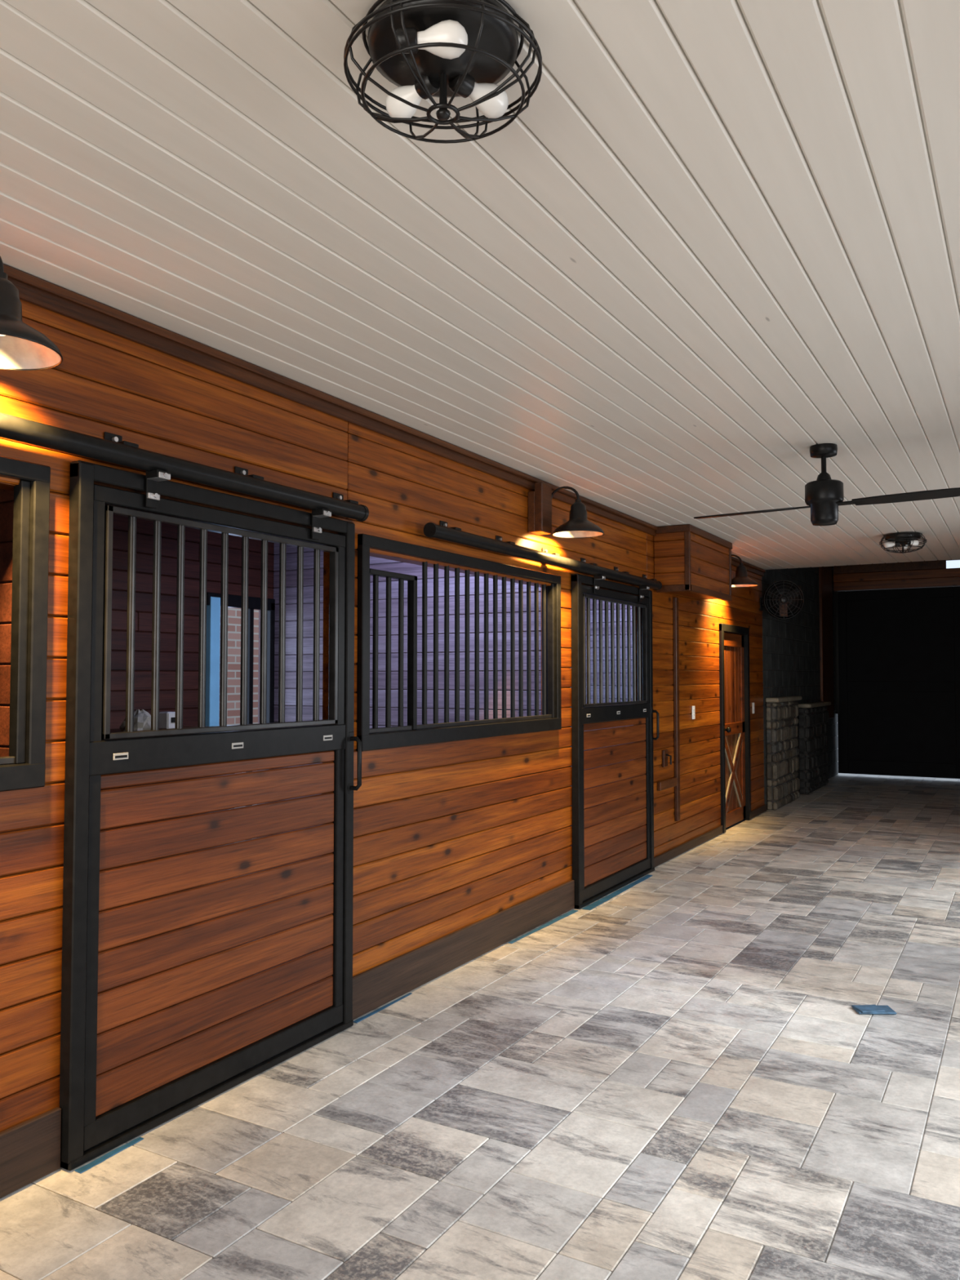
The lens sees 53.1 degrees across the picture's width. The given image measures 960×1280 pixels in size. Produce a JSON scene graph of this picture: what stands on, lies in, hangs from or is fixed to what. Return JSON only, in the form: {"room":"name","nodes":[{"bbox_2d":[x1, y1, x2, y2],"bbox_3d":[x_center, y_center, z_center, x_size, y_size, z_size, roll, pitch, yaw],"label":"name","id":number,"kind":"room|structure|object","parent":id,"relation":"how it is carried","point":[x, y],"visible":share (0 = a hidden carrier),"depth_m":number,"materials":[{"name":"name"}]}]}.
{"room":"farm building","nodes":[
{"label":"farm building","id":0,"kind":"room"},
{"bbox_2d":[0,488,13,756],"bbox_3d":[-2.439,0.290,3.630,2.350,2.740,0.100,-1,-3,30],"label":"wall partition","id":1,"kind":"structure","parent":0,"point":[6,496],"depth_m":3.05,"materials":[{"name":"brown wood"}]},
{"bbox_2d":[110,514,275,870],"bbox_3d":[-2.332,0.391,6.280,0.100,2.740,13.600,-1,-3,30],"label":"wall","id":2,"kind":"structure","parent":0,"point":[144,528],"depth_m":6.55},
{"bbox_2d":[205,592,275,869],"bbox_3d":[-1.770,0.733,7.087,0.058,2.120,0.700,-1,-3,30],"label":"doorway","id":3,"kind":"structure","parent":2,"relation":"attached to","point":[213,599],"depth_m":6.99,"materials":[{"name":"black metal"}]},
{"bbox_2d":[273,542,541,867],"bbox_3d":[-0.563,0.415,6.903,2.350,2.740,0.100,-1,-3,30],"label":"wall partition","id":4,"kind":"structure","parent":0,"point":[377,563],"depth_m":6.80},
{"bbox_2d":[0,299,838,1132],"bbox_3d":[0.969,0.085,7.168,0.150,3.420,18.400,-1,-3,30],"label":"wall","id":5,"kind":"structure","parent":0,"point":[451,837],"depth_m":4.61,"materials":[{"name":"brown wood"}]},
{"bbox_2d":[0,455,50,791],"bbox_3d":[-1.910,-0.080,2.021,0.091,0.985,2.200,-1,-3,30],"label":"window","id":6,"kind":"structure","parent":5,"relation":"in","point":[24,766],"depth_m":2.91,"materials":[{"name":"black metal"}]},
{"bbox_2d":[0,256,62,370],"bbox_3d":[-1.335,-0.933,2.629,0.394,0.310,0.320,-1,-3,30],"label":"light","id":7,"kind":"object","parent":5,"relation":"attached to","point":[23,347],"visible":1,"depth_m":2.62,"materials":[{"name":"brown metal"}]},
{"bbox_2d":[0,412,368,539],"bbox_3d":[-1.366,-0.584,2.829,0.129,0.235,3.330,-1,-3,30],"label":"door track","id":8,"kind":"object","parent":5,"relation":"attached to","point":[158,467],"depth_m":3.27,"materials":[{"name":"black metal"}]},
{"bbox_2d":[59,460,361,1170],"bbox_3d":[-0.906,0.554,3.609,0.108,2.201,1.425,-1,-3,30],"label":"sliding stall door","id":9,"kind":"object","parent":5,"relation":"attached to","point":[228,969],"visible":1,"depth_m":3.43,"materials":[{"name":"brown wood"}]},
{"bbox_2d":[0,804,766,1198],"bbox_3d":[-0.148,1.614,4.982,0.021,0.184,13.596,-1,-3,30],"label":"baseboard","id":10,"kind":"structure","parent":5,"relation":"attached to","point":[30,1149],"depth_m":4.65,"materials":[{"name":"brown wood"}]},
{"bbox_2d":[3,263,765,576],"bbox_3d":[-0.140,-0.988,5.077,0.041,0.074,13.600,-1,-3,30],"label":"trim","id":11,"kind":"structure","parent":5,"relation":"attached to","point":[33,290],"depth_m":3.80,"materials":[{"name":"brown wood"}]},
{"bbox_2d":[354,533,561,751],"bbox_3d":[-0.042,0.045,5.280,0.091,0.985,2.117,-1,-3,30],"label":"window","id":12,"kind":"structure","parent":5,"relation":"in","point":[375,738],"depth_m":5.12,"materials":[{"name":"black metal"}]},
{"bbox_2d":[528,482,551,535],"bbox_3d":[0.368,-0.804,5.898,0.099,0.300,0.140,-1,-3,30],"label":"mounting block","id":13,"kind":"object","parent":5,"relation":"attached to","point":[540,500],"visible":1,"depth_m":5.84,"materials":[{"name":"brown wood"}]},
{"bbox_2d":[423,520,662,601],"bbox_3d":[0.565,-0.455,6.198,0.129,0.235,3.340,-1,-3,30],"label":"door track","id":14,"kind":"object","parent":5,"relation":"attached to","point":[455,535],"depth_m":5.70,"materials":[{"name":"black metal"}]},
{"bbox_2d":[551,486,604,537],"bbox_3d":[0.575,-0.805,5.963,0.394,0.310,0.320,-1,-3,30],"label":"light","id":15,"kind":"object","parent":5,"relation":"attached to","point":[578,526],"visible":0.88,"depth_m":5.90,"materials":[{"name":"brown metal"}]},
{"bbox_2d":[571,573,658,908],"bbox_3d":[1.008,0.683,6.949,0.108,2.201,1.440,-1,-3,30],"label":"sliding stall door","id":16,"kind":"object","parent":5,"relation":"attached to","point":[613,804],"visible":1,"depth_m":6.85,"materials":[{"name":"brown wood"}]},
{"bbox_2d":[662,749,671,767],"bbox_3d":[1.546,0.975,7.921,0.067,0.140,0.100,-1,-3,30],"label":"hook","id":17,"kind":"object","parent":5,"relation":"attached to","point":[664,753],"visible":1,"depth_m":7.90,"materials":[{"name":"brown metal"}]},
{"bbox_2d":[657,597,679,821],"bbox_3d":[1.570,0.578,8.016,0.029,1.900,0.500,-1,-3,30],"label":"trim","id":18,"kind":"structure","parent":5,"relation":"attached to","point":[674,782],"depth_m":8.18,"materials":[{"name":"brown wood"}]},
{"bbox_2d":[691,706,694,719],"bbox_3d":[1.919,0.652,8.643,0.009,0.120,0.076,-1,-3,30],"label":"light switch","id":19,"kind":"object","parent":5,"relation":"attached to","point":[692,707],"visible":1,"depth_m":8.63,"materials":[{"name":"white plastic"}]},
{"bbox_2d":[653,524,732,601],"bbox_3d":[1.850,-0.634,8.271,0.309,0.533,1.252,-1,-3,30],"label":"soffit box","id":20,"kind":"object","parent":5,"relation":"attached to","point":[690,561],"depth_m":7.81,"materials":[{"name":"brown wood"}]},
{"bbox_2d":[717,623,751,833],"bbox_3d":[2.612,0.874,9.835,0.122,2.041,1.050,-1,-3,30],"label":"door","id":21,"kind":"structure","parent":5,"relation":"in","point":[735,777],"depth_m":9.93,"materials":[{"name":"brown wood"}]},
{"bbox_2d":[731,554,758,587],"bbox_3d":[2.494,-0.676,9.310,0.394,0.310,0.320,-1,-3,30],"label":"light","id":22,"kind":"object","parent":5,"relation":"attached to","point":[741,580],"visible":0.76,"depth_m":9.24,"materials":[{"name":"brown metal"}]},
{"bbox_2d":[751,702,754,713],"bbox_3d":[2.988,0.744,10.506,0.009,0.120,0.076,-1,-3,30],"label":"electrical outlet","id":23,"kind":"object","parent":5,"relation":"attached to","point":[753,704],"visible":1,"depth_m":10.48,"materials":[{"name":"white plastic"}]},
{"bbox_2d":[760,580,804,619],"bbox_3d":[3.387,-0.445,10.817,0.454,0.440,0.252,0,-2,6],"label":"fan","id":24,"kind":"object","parent":5,"relation":"attached to","point":[782,599],"visible":1,"depth_m":10.74,"materials":[{"name":"black metal"}]},
{"bbox_2d":[818,566,834,718],"bbox_3d":[5.139,-0.087,14.270,0.040,2.510,0.850,-1,-3,30],"label":"trim","id":25,"kind":"structure","parent":5,"relation":"attached to","point":[825,596],"depth_m":14.17,"materials":[{"name":"brown wood"}]},
{"bbox_2d":[0,773,959,1279],"bbox_3d":[1.531,1.822,6.779,6.255,0.080,18.600,-1,-3,30],"label":"floor","id":26,"kind":"structure","parent":0,"point":[677,1076],"depth_m":3.35,"materials":[{"name":"concrete"}]},
{"bbox_2d":[75,1137,143,1173],"bbox_3d":[-1.172,1.636,3.060,0.028,0.003,0.250,-1,-3,30],"label":"tape strip","id":27,"kind":"object","parent":26,"relation":"on","point":[84,1168],"visible":1,"depth_m":3.04,"materials":[{"name":"blue plastic"}]},
{"bbox_2d":[99,725,235,906],"bbox_3d":[-1.861,1.121,5.464,0.540,1.220,0.840,-1,-3,30],"label":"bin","id":28,"kind":"object","parent":26,"relation":"on","point":[117,730],"visible":0.02,"depth_m":5.34,"materials":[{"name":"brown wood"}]},
{"bbox_2d":[119,709,151,731],"bbox_3d":[-1.893,0.444,5.334,0.182,0.120,0.164,0,-2,11],"label":"sack","id":29,"kind":"object","parent":28,"relation":"on","point":[142,718],"visible":0.7,"depth_m":5.28,"materials":[{"name":"fabric"}]},
{"bbox_2d":[159,711,175,729],"bbox_3d":[-1.780,0.461,5.506,0.085,0.099,0.090,-1,-3,30],"label":"box","id":30,"kind":"object","parent":28,"relation":"on","point":[166,719],"visible":0.62,"depth_m":5.47,"materials":[{"name":"plastic"}]},
{"bbox_2d":[353,992,411,1022],"bbox_3d":[-0.438,1.689,4.425,0.022,0.003,0.450,-1,-3,30],"label":"tape strip","id":31,"kind":"object","parent":26,"relation":"on","point":[357,1020],"visible":0.98,"depth_m":4.39,"materials":[{"name":"blue plastic"}]},
{"bbox_2d":[508,909,578,943],"bbox_3d":[0.401,1.745,5.873,0.038,0.002,0.900,-1,-3,30],"label":"tape strip","id":32,"kind":"object","parent":26,"relation":"on","point":[573,911],"visible":1,"depth_m":5.88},
{"bbox_2d":[582,874,653,910],"bbox_3d":[1.003,1.781,6.824,0.060,0.003,1.250,-1,-3,30],"label":"tape strip","id":33,"kind":"object","parent":26,"relation":"on","point":[599,902],"visible":1,"depth_m":6.70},
{"bbox_2d":[765,696,801,810],"bbox_3d":[3.647,1.322,11.496,0.148,1.279,1.310,-1,-3,30],"label":"stone wall","id":34,"kind":"structure","parent":26,"relation":"on","point":[783,783],"depth_m":11.23,"materials":[{"name":"grey stone"}]},
{"bbox_2d":[797,701,831,794],"bbox_3d":[4.563,1.438,13.071,0.168,1.171,1.460,-1,-3,30],"label":"stone wall","id":35,"kind":"structure","parent":26,"relation":"on","point":[813,717],"depth_m":12.71,"materials":[{"name":"grey stone"}]},
{"bbox_2d":[851,1004,897,1014],"bbox_3d":[1.792,1.680,4.372,0.170,0.015,0.106,0,-2,1],"label":"cleaning cloth","id":36,"kind":"object","parent":26,"relation":"on","point":[874,1009],"visible":1,"depth_m":4.35,"materials":[{"name":"fabric"}]},
{"bbox_2d":[0,0,959,569],"bbox_3d":[1.340,-1.121,4.176,3.710,0.120,13.700,-1,-3,30],"label":"ceiling","id":37,"kind":"structure","parent":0,"point":[713,243],"depth_m":2.63,"materials":[{"name":"white wood"}]},
{"bbox_2d":[693,443,959,525],"bbox_3d":[1.817,-0.815,5.079,1.430,0.419,0.228,-1,-3,30],"label":"ceiling fan","id":38,"kind":"object","parent":37,"relation":"hanging from","point":[824,495],"depth_m":5.01,"materials":[{"name":"black metal"}]},
{"bbox_2d":[569,598,633,769],"bbox_3d":[1.191,0.533,9.964,2.350,2.740,0.100,-1,-3,30],"label":"wall partition","id":39,"kind":"structure","parent":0,"point":[591,600],"depth_m":9.85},
{"bbox_2d":[833,559,959,591],"bbox_3d":[7.044,-1.077,14.156,3.495,0.570,0.080,-1,-3,30],"label":"wall","id":40,"kind":"structure","parent":0,"point":[924,574],"depth_m":14.54,"materials":[{"name":"brown wood"}]},
{"bbox_2d":[833,586,959,778],"bbox_3d":[7.040,0.619,14.093,3.483,2.815,0.080,-1,-3,30],"label":"door","id":41,"kind":"structure","parent":40,"relation":"in","point":[897,651],"depth_m":14.49,"materials":[{"name":"black metal"}]},
{"bbox_3d":[5.922,-1.206,12.252,3.845,0.650,4.845,-1,-3,30],"label":"ceiling","id":42,"kind":"structure","parent":0,"visible":0},
{"bbox_2d":[343,0,542,143],"bbox_3d":[-0.070,-1.069,1.822,0.374,0.164,0.374,-1,-3,30],"label":"ceiling light","id":43,"kind":"object","parent":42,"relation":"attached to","point":[428,49],"visible":1,"depth_m":1.79,"materials":[{"name":"brown metal"}]},
{"bbox_2d":[879,532,927,553],"bbox_3d":[3.616,-0.823,8.223,0.374,0.164,0.374,-1,-3,30],"label":"ceiling light","id":44,"kind":"object","parent":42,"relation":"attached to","point":[904,539],"visible":1,"depth_m":8.14,"materials":[{"name":"brown metal"}]},
{"label":"outside","id":45,"kind":"structure","parent":0,"visible":0},
{"bbox_2d":[235,748,959,842],"bbox_3d":[2.485,1.878,4.270,80.000,0.215,90.000,-1,-3,30],"label":"ground","id":46,"kind":"structure","parent":45,"point":[837,748],"depth_m":15.60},
{"bbox_2d":[218,607,258,773],"bbox_3d":[-3.175,0.450,12.758,0.200,3.280,13.000,-1,-3,30],"label":"brick wall","id":47,"kind":"structure","parent":46,"relation":"on","point":[233,666],"depth_m":12.55,"materials":[{"name":"beige brick"}]}
]}

